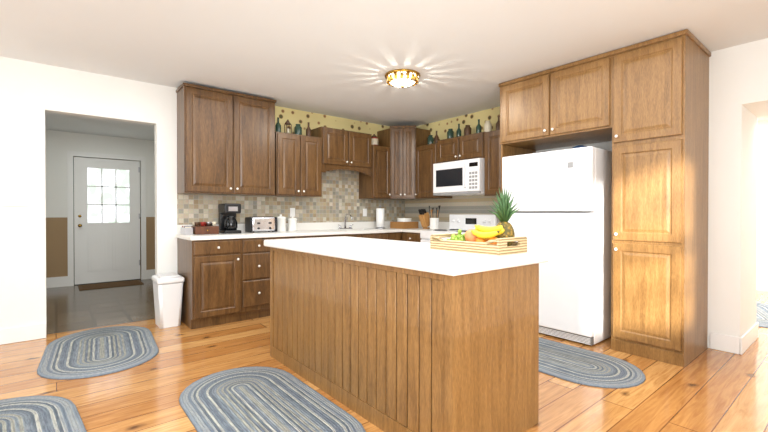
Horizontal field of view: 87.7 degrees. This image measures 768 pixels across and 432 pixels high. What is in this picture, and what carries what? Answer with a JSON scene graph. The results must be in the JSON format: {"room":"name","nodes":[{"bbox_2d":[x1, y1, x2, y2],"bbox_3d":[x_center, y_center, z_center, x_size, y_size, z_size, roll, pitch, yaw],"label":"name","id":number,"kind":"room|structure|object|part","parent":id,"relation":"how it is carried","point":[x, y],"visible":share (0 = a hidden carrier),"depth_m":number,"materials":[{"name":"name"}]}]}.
{"room":"kitchen","nodes":[
{"label":"kitchen","id":0,"kind":"room"},
{"bbox_2d":[45,130,154,278],"bbox_3d":[-4.722,-0.109,6.551,2.520,2.420,0.120,0,1,-39],"label":"wall","id":1,"kind":"structure","parent":0,"point":[59,145],"depth_m":6.26,"materials":[{"name":"paint"}]},
{"bbox_2d":[46,276,67,287],"bbox_3d":[-5.296,1.025,5.999,0.900,0.159,0.014,0,1,-39],"label":"baseboard","id":2,"kind":"structure","parent":1,"relation":"attached to","point":[51,282],"depth_m":6.18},
{"bbox_2d":[67,151,145,285],"bbox_3d":[-4.557,0.038,6.620,1.070,2.125,0.115,0,1,-39],"label":"entry door","id":3,"kind":"structure","parent":1,"relation":"in","point":[103,225],"depth_m":6.61,"materials":[{"name":"white wood"}]},
{"bbox_2d":[146,269,154,278],"bbox_3d":[-3.933,1.016,7.120,0.550,0.159,0.016,0,1,-39],"label":"baseboard","id":4,"kind":"structure","parent":1,"relation":"attached to","point":[149,273],"depth_m":6.98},
{"bbox_2d":[45,112,154,140],"bbox_3d":[-3.816,-1.411,5.422,2.800,0.200,3.360,0,1,-39],"label":"ceiling","id":5,"kind":"structure","parent":0,"point":[74,124],"depth_m":5.87,"materials":[{"name":"paint"}]},
{"bbox_2d":[0,56,389,335],"bbox_3d":[-1.396,-0.146,5.165,12.000,2.515,0.124,0,1,-39],"label":"wall","id":6,"kind":"structure","parent":0,"point":[31,93],"depth_m":3.67,"materials":[{"name":"paint"}]},
{"bbox_2d":[0,323,45,344],"bbox_3d":[-4.503,1.061,2.536,3.610,0.139,0.014,0,1,-39],"label":"baseboard","id":7,"kind":"structure","parent":6,"relation":"attached to","point":[35,331],"depth_m":3.57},
{"bbox_2d":[176,83,275,195],"bbox_3d":[-1.763,-0.809,4.543,1.014,1.130,0.367,0,1,-39],"label":"upper cabinet","id":8,"kind":"object","parent":6,"relation":"attached to","point":[225,142],"visible":1,"depth_m":4.36,"materials":[{"name":"brown wood"}]},
{"bbox_2d":[179,221,396,232],"bbox_3d":[-0.953,0.139,5.438,3.368,0.100,0.012,0,1,-39],"label":"backsplash","id":9,"kind":"structure","parent":6,"relation":"attached to","point":[319,225],"depth_m":5.60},
{"bbox_2d":[177,170,404,224],"bbox_3d":[-0.959,-0.331,5.441,3.368,0.840,0.006,0,1,-39],"label":"backsplash","id":10,"kind":"structure","parent":6,"relation":"attached to","point":[338,200],"depth_m":5.43,"materials":[{"name":"tile"}]},
{"bbox_2d":[290,208,294,216],"bbox_3d":[-1.198,-0.047,5.239,0.070,0.115,0.006,0,1,-39],"label":"outlet","id":11,"kind":"object","parent":6,"relation":"attached to","point":[292,210],"depth_m":5.24,"materials":[{"name":"white plastic"}]},
{"bbox_2d":[273,132,321,196],"bbox_3d":[-1.130,-0.628,5.065,0.620,0.760,0.367,0,1,-39],"label":"upper cabinet","id":12,"kind":"object","parent":6,"relation":"attached to","point":[298,165],"visible":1,"depth_m":4.92,"materials":[{"name":"brown wood"}]},
{"bbox_2d":[275,117,280,131],"bbox_3d":[-1.306,-1.111,4.937,0.066,0.206,0.066,0,1,36],"label":"bottle","id":13,"kind":"object","parent":12,"relation":"on","point":[277,127],"depth_m":4.91,"materials":[{"name":"green glass"}]},
{"bbox_2d":[284,120,291,133],"bbox_3d":[-1.205,-1.110,5.020,0.092,0.202,0.092,0,0,27],"label":"lantern","id":14,"kind":"object","parent":12,"relation":"on","point":[287,122],"depth_m":5.01,"materials":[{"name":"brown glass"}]},
{"bbox_2d":[294,124,301,134],"bbox_3d":[-1.097,-1.090,5.109,0.093,0.162,0.093,0,1,36],"label":"jar","id":15,"kind":"object","parent":12,"relation":"on","point":[298,129],"depth_m":5.07,"materials":[{"name":"green glass"}]},
{"bbox_2d":[306,122,310,135],"bbox_3d":[-0.981,-1.113,5.204,0.066,0.206,0.066,0,1,36],"label":"bottle","id":16,"kind":"object","parent":12,"relation":"on","point":[308,131],"depth_m":5.18,"materials":[{"name":"brown glass"}]},
{"bbox_2d":[311,126,371,175],"bbox_3d":[-0.576,-0.862,5.518,0.812,0.590,0.367,0,1,-39],"label":"upper cabinet","id":17,"kind":"object","parent":6,"relation":"attached to","point":[346,150],"visible":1,"depth_m":5.36,"materials":[{"name":"brown wood"}]},
{"bbox_2d":[359,145,390,198],"bbox_3d":[-0.126,-0.634,5.889,0.347,0.760,0.367,0,1,-39],"label":"upper cabinet","id":18,"kind":"object","parent":6,"relation":"attached to","point":[376,185],"visible":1,"depth_m":5.77,"materials":[{"name":"brown wood"}]},
{"bbox_2d":[372,134,377,144],"bbox_3d":[-0.145,-1.111,5.903,0.117,0.192,0.120,0,1,-39],"label":"cookie jar","id":19,"kind":"object","parent":18,"relation":"on","point":[374,139],"visible":0.62,"depth_m":5.86,"materials":[{"name":"beige ceramic"}]},
{"bbox_2d":[377,125,430,199],"bbox_3d":[0.299,-0.791,6.089,0.596,1.070,0.596,0,1,-39],"label":"upper cabinet","id":20,"kind":"object","parent":6,"relation":"attached to","point":[402,142],"visible":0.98,"depth_m":5.87,"materials":[{"name":"brown wood"}]},
{"bbox_2d":[0,279,767,431],"bbox_3d":[-0.426,1.170,3.994,12.000,0.100,9.900,0,1,-39],"label":"floor","id":21,"kind":"structure","parent":0,"point":[709,390],"depth_m":2.72,"materials":[{"name":"brown wood"}]},
{"bbox_2d":[0,396,86,431],"bbox_3d":[-1.879,1.129,1.855,0.858,0.012,1.494,0,1,-39],"label":"rug","id":22,"kind":"object","parent":21,"relation":"on","point":[40,414],"visible":0.98,"depth_m":2.25,"materials":[{"name":"blue fabric"}]},
{"bbox_2d":[37,326,158,379],"bbox_3d":[-2.396,1.117,3.398,0.821,0.012,1.397,0,1,-39],"label":"area rug","id":23,"kind":"object","parent":21,"relation":"on","point":[94,352],"visible":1,"depth_m":3.26,"materials":[{"name":"blue fabric"}]},
{"bbox_2d":[78,280,143,289],"bbox_3d":[-4.352,1.093,6.386,0.830,0.016,0.480,0,1,-39],"label":"door mat","id":24,"kind":"object","parent":21,"relation":"on","point":[109,284],"visible":1,"depth_m":6.34,"materials":[{"name":"brown fabric"}]},
{"bbox_2d":[151,272,184,328],"bbox_3d":[-2.230,0.861,4.128,0.246,0.514,0.346,0,1,-39],"label":"trash bin","id":25,"kind":"object","parent":21,"relation":"on","point":[168,290],"visible":1,"depth_m":4.01,"materials":[{"name":"plastic"}]},
{"bbox_2d":[176,237,242,328],"bbox_3d":[-1.877,0.678,4.291,0.480,0.880,0.630,0,1,-39],"label":"base cabinet","id":26,"kind":"object","parent":21,"relation":"on","point":[226,277],"depth_m":4.05,"materials":[{"name":"brown wood"}]},
{"bbox_2d":[175,229,402,240],"bbox_3d":[-0.766,0.210,5.195,3.388,0.038,0.638,0,1,-39],"label":"countertop","id":27,"kind":"structure","parent":26,"relation":"on","point":[299,233],"depth_m":4.59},
{"bbox_2d":[181,226,192,234],"bbox_3d":[-2.113,0.151,4.283,0.080,0.091,0.180,0,1,-39],"label":"caddy","id":28,"kind":"object","parent":27,"relation":"on","point":[186,230],"visible":1,"depth_m":4.22,"materials":[{"name":"metal"}]},
{"bbox_2d":[191,222,218,234],"bbox_3d":[-1.964,0.131,4.377,0.240,0.131,0.245,0,1,-39],"label":"organizer box","id":29,"kind":"object","parent":27,"relation":"on","point":[200,228],"visible":1,"depth_m":4.30,"materials":[{"name":"brown wood"}]},
{"bbox_2d":[218,203,240,233],"bbox_3d":[-1.751,0.028,4.534,0.194,0.335,0.254,0,1,-39],"label":"coffee maker","id":30,"kind":"object","parent":27,"relation":"on","point":[228,224],"visible":1,"depth_m":4.47,"materials":[{"name":"black plastic"}]},
{"bbox_2d":[245,216,276,232],"bbox_3d":[-1.460,0.100,4.772,0.330,0.187,0.197,0,1,-39],"label":"toaster","id":31,"kind":"object","parent":27,"relation":"on","point":[261,223],"visible":1,"depth_m":4.70,"materials":[{"name":"silver metal"}]},
{"bbox_2d":[277,214,285,231],"bbox_3d":[-1.287,0.086,4.987,0.132,0.212,0.132,0,1,-39],"label":"canister","id":32,"kind":"object","parent":27,"relation":"on","point":[281,223],"visible":0.92,"depth_m":4.93,"materials":[{"name":"white ceramic"}]},
{"bbox_2d":[288,216,296,230],"bbox_3d":[-1.164,0.095,5.088,0.118,0.192,0.118,0,1,-39],"label":"canister","id":33,"kind":"object","parent":27,"relation":"on","point":[292,223],"visible":1,"depth_m":5.04,"materials":[{"name":"white ceramic"}]},
{"bbox_2d":[338,213,352,228],"bbox_3d":[-0.500,0.075,5.604,0.260,0.224,0.204,0,1,-39],"label":"faucet","id":34,"kind":"object","parent":27,"relation":"on","point":[345,222],"visible":0.98,"depth_m":5.65,"materials":[{"name":"silver metal"}]},
{"bbox_2d":[375,205,384,228],"bbox_3d":[-0.054,0.012,5.896,0.150,0.345,0.150,0,1,-39],"label":"paper towel","id":35,"kind":"object","parent":27,"relation":"on","point":[380,218],"visible":1,"depth_m":5.84,"materials":[{"name":"paper"}]},
{"bbox_2d":[390,218,417,228],"bbox_3d":[0.305,0.109,6.010,0.300,0.150,0.300,0,1,-39],"label":"basket","id":36,"kind":"object","parent":27,"relation":"on","point":[403,223],"visible":1,"depth_m":5.91,"materials":[{"name":"wood"}]},
{"bbox_2d":[243,237,274,319],"bbox_3d":[-1.552,0.676,4.558,0.360,0.880,0.630,0,1,-39],"label":"base cabinet","id":37,"kind":"object","parent":21,"relation":"on","point":[256,256],"depth_m":4.31,"materials":[{"name":"brown wood"}]},
{"bbox_2d":[179,366,365,431],"bbox_3d":[-0.691,1.125,2.314,0.720,0.012,1.500,0,1,-39],"label":"area rug","id":38,"kind":"object","parent":21,"relation":"on","point":[256,399],"visible":1,"depth_m":2.37,"materials":[{"name":"blue fabric"}]},
{"bbox_2d":[275,233,334,238],"bbox_3d":[-1.123,0.673,4.910,0.750,0.880,0.630,0,1,-39],"label":"base cabinet","id":39,"kind":"object","parent":21,"relation":"on","point":[305,235],"depth_m":4.73,"materials":[{"name":"brown wood"}]},
{"bbox_2d":[335,233,390,239],"bbox_3d":[-0.486,0.669,5.433,0.900,0.880,0.630,0,1,-39],"label":"base cabinet","id":40,"kind":"object","parent":21,"relation":"on","point":[387,236],"depth_m":5.27,"materials":[{"name":"brown wood"}]},
{"bbox_2d":[391,233,398,240],"bbox_3d":[-0.040,0.666,5.812,0.270,0.880,0.610,0,1,-39],"label":"base cabinet","id":41,"kind":"object","parent":21,"relation":"on","point":[394,236],"depth_m":5.58,"materials":[{"name":"brown wood"}]},
{"bbox_2d":[270,248,538,431],"bbox_3d":[-0.016,0.690,2.716,0.758,0.880,1.910,0,1,-39],"label":"kitchen island","id":42,"kind":"object","parent":21,"relation":"on","point":[384,335],"depth_m":2.06,"materials":[{"name":"brown wood"}]},
{"bbox_2d":[264,236,548,275],"bbox_3d":[-0.034,0.221,2.698,0.790,0.054,1.990,0,1,-39],"label":"island countertop","id":43,"kind":"structure","parent":42,"relation":"on","point":[410,256],"depth_m":2.12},
{"bbox_2d":[430,187,526,254],"bbox_3d":[0.539,0.010,2.293,0.286,0.373,0.482,0,1,-39],"label":"fruit tray","id":44,"kind":"object","parent":43,"relation":"on","point":[500,238],"visible":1,"depth_m":2.17,"materials":[{"name":"wood"}]},
{"bbox_2d":[399,233,421,241],"bbox_3d":[0.612,0.667,5.693,0.630,0.880,0.403,0,1,-39],"label":"base cabinet","id":45,"kind":"object","parent":21,"relation":"on","point":[412,237],"depth_m":5.50,"materials":[{"name":"brown wood"}]},
{"bbox_2d":[403,229,444,232],"bbox_3d":[0.618,0.206,5.676,0.638,0.038,0.375,0,1,-39],"label":"countertop","id":46,"kind":"structure","parent":45,"relation":"on","point":[404,230],"depth_m":5.58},
{"bbox_2d":[418,209,429,228],"bbox_3d":[0.607,0.040,5.779,0.247,0.290,0.100,0,1,-39],"label":"knife block","id":47,"kind":"object","parent":46,"relation":"on","point":[424,217],"visible":0.96,"depth_m":5.73,"materials":[{"name":"brown wood"}]},
{"bbox_2d":[429,206,439,228],"bbox_3d":[0.708,0.019,5.657,0.159,0.335,0.168,0,1,-39],"label":"utensil crock","id":48,"kind":"object","parent":46,"relation":"on","point":[434,223],"visible":0.98,"depth_m":5.59,"materials":[{"name":"white ceramic"}]},
{"bbox_2d":[420,214,498,242],"bbox_3d":[0.954,0.546,5.204,0.710,1.130,0.775,0,1,-39],"label":"range","id":49,"kind":"object","parent":21,"relation":"on","point":[464,223],"visible":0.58,"depth_m":5.30,"materials":[{"name":"white metal"}]},
{"bbox_2d":[502,145,611,345],"bbox_3d":[1.772,0.216,3.979,0.772,1.806,0.888,0,1,-39],"label":"refrigerator","id":50,"kind":"object","parent":21,"relation":"on","point":[562,215],"depth_m":3.59,"materials":[{"name":"white metal"}]},
{"bbox_3d":[1.791,-0.644,4.038,0.200,0.086,0.525,0,1,-39],"label":"items on top of the fridge","id":51,"kind":"part","parent":50,"relation":"part of","materials":[{"name":"white metal"}]},
{"bbox_2d":[539,338,645,387],"bbox_3d":[1.273,1.118,3.280,0.720,0.012,1.500,0,1,-39],"label":"area rug","id":52,"kind":"object","parent":21,"relation":"on","point":[573,364],"visible":0.58,"depth_m":2.95,"materials":[{"name":"blue fabric"}]},
{"bbox_2d":[607,29,710,366],"bbox_3d":[2.332,-0.130,3.380,0.698,2.508,0.505,0,1,-39],"label":"tall cabinet","id":53,"kind":"object","parent":21,"relation":"on","point":[643,107],"depth_m":3.15,"materials":[{"name":"brown wood"}]},
{"bbox_2d":[756,302,767,327],"bbox_3d":[4.220,1.108,4.639,1.454,0.012,1.035,0,1,-39],"label":"rug","id":54,"kind":"object","parent":21,"relation":"on","point":[762,314],"visible":0.15,"depth_m":4.48,"materials":[{"name":"white fabric"}]},
{"bbox_2d":[0,0,767,125],"bbox_3d":[0.640,-1.445,2.676,12.000,0.120,6.540,0,1,-39],"label":"ceiling","id":55,"kind":"structure","parent":0,"point":[339,58],"depth_m":3.17,"materials":[{"name":"paint"}]},
{"bbox_2d":[385,69,420,87],"bbox_3d":[0.183,-1.330,3.958,0.356,0.125,0.356,0,1,-39],"label":"ceiling light fixture","id":56,"kind":"object","parent":55,"relation":"attached to","point":[400,78],"visible":0.98,"depth_m":3.86,"materials":[{"name":"gold metal"}]},
{"bbox_2d":[416,106,499,139],"bbox_3d":[1.084,-1.199,5.599,0.002,0.413,2.310,0,1,-39],"label":"wall","id":57,"kind":"structure","parent":0,"point":[492,114],"depth_m":5.57,"materials":[{"name":"paper"}]},
{"bbox_2d":[432,38,767,347],"bbox_3d":[2.579,-0.139,4.201,0.720,2.515,6.420,0,1,-39],"label":"wall","id":58,"kind":"structure","parent":0,"point":[738,91],"depth_m":3.33,"materials":[{"name":"paint"}]},
{"bbox_2d":[412,221,448,228],"bbox_3d":[1.076,0.138,5.602,0.012,0.100,2.310,0,1,-39],"label":"backsplash","id":59,"kind":"structure","parent":58,"relation":"attached to","point":[442,225],"depth_m":5.87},
{"bbox_2d":[415,143,451,198],"bbox_3d":[0.704,-0.633,5.778,0.367,0.760,0.432,0,1,-39],"label":"upper cabinet","id":60,"kind":"object","parent":58,"relation":"attached to","point":[425,158],"visible":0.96,"depth_m":5.69,"materials":[{"name":"brown wood"}]},
{"bbox_2d":[427,135,432,144],"bbox_3d":[0.679,-1.096,5.830,0.093,0.162,0.093,0,1,36],"label":"jar","id":61,"kind":"object","parent":60,"relation":"on","point":[430,139],"depth_m":5.79,"materials":[{"name":"green glass"}]},
{"bbox_2d":[433,131,438,142],"bbox_3d":[0.755,-1.117,5.737,0.066,0.206,0.066,0,1,36],"label":"bottle","id":62,"kind":"object","parent":60,"relation":"on","point":[436,138],"depth_m":5.71,"materials":[{"name":"brown glass"}]},
{"bbox_2d":[405,195,499,222],"bbox_3d":[1.091,-0.332,5.593,0.006,0.840,2.362,0,1,-39],"label":"backsplash","id":63,"kind":"structure","parent":58,"relation":"attached to","point":[476,204],"depth_m":5.74,"materials":[{"name":"tile"}]},
{"bbox_2d":[437,132,484,162],"bbox_3d":[1.092,-0.880,5.304,0.367,0.320,0.782,0,1,-39],"label":"upper cabinet","id":64,"kind":"object","parent":58,"relation":"attached to","point":[469,146],"visible":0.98,"depth_m":5.17,"materials":[{"name":"brown wood"}]},
{"bbox_2d":[447,129,453,138],"bbox_3d":[0.920,-1.124,5.536,0.093,0.162,0.093,0,1,36],"label":"jar","id":65,"kind":"object","parent":64,"relation":"on","point":[450,133],"depth_m":5.50,"materials":[{"name":"green glass"}]},
{"bbox_2d":[456,124,460,136],"bbox_3d":[1.015,-1.145,5.420,0.066,0.206,0.066,0,1,36],"label":"bottle","id":66,"kind":"object","parent":64,"relation":"on","point":[458,133],"depth_m":5.40,"materials":[{"name":"green glass"}]},
{"bbox_2d":[433,158,484,195],"bbox_3d":[1.060,-0.497,5.284,0.445,0.435,0.775,0,1,-39],"label":"microwave","id":67,"kind":"object","parent":64,"relation":"attached to","point":[461,178],"visible":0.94,"depth_m":5.11,"materials":[{"name":"white plastic"}]},
{"bbox_2d":[464,125,470,134],"bbox_3d":[1.111,-1.122,5.304,0.093,0.162,0.093,0,1,36],"label":"jar","id":68,"kind":"object","parent":64,"relation":"on","point":[467,131],"depth_m":5.27,"materials":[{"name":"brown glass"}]},
{"bbox_2d":[476,119,481,132],"bbox_3d":[1.225,-1.143,5.165,0.066,0.206,0.066,0,1,36],"label":"bottle","id":69,"kind":"object","parent":64,"relation":"on","point":[478,129],"depth_m":5.14,"materials":[{"name":"green glass"}]},
{"bbox_2d":[484,121,491,131],"bbox_3d":[1.314,-1.120,5.057,0.093,0.162,0.093,0,1,36],"label":"jar","id":70,"kind":"object","parent":64,"relation":"on","point":[487,126],"depth_m":5.02,"materials":[{"name":"beige ceramic"}]},
{"bbox_2d":[485,130,500,196],"bbox_3d":[1.445,-0.637,4.876,0.367,0.780,0.325,0,1,-39],"label":"upper cabinet","id":71,"kind":"object","parent":58,"relation":"attached to","point":[492,164],"visible":0.29,"depth_m":4.80,"materials":[{"name":"brown wood"}]},
{"bbox_2d":[496,116,499,129],"bbox_3d":[1.415,-1.131,4.933,0.066,0.206,0.066,0,1,36],"label":"bottle","id":72,"kind":"object","parent":71,"relation":"on","point":[498,122],"depth_m":4.91,"materials":[{"name":"brown glass"}]},
{"bbox_2d":[499,52,606,152],"bbox_3d":[1.823,-1.070,3.994,0.698,0.638,1.100,0,1,-39],"label":"upper cabinet","id":73,"kind":"object","parent":58,"relation":"attached to","point":[565,105],"depth_m":3.76,"materials":[{"name":"brown wood"}]},
{"bbox_2d":[737,322,757,354],"bbox_3d":[3.173,1.054,3.474,0.736,0.139,0.020,0,1,-39],"label":"baseboard","id":74,"kind":"structure","parent":58,"relation":"attached to","point":[744,342],"depth_m":3.37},
{"bbox_2d":[756,120,767,290],"bbox_3d":[5.268,-0.156,6.410,0.120,2.515,6.420,0,1,-39],"label":"wall","id":75,"kind":"structure","parent":0,"point":[762,214],"depth_m":5.91,"materials":[{"name":"paint"}]}
]}

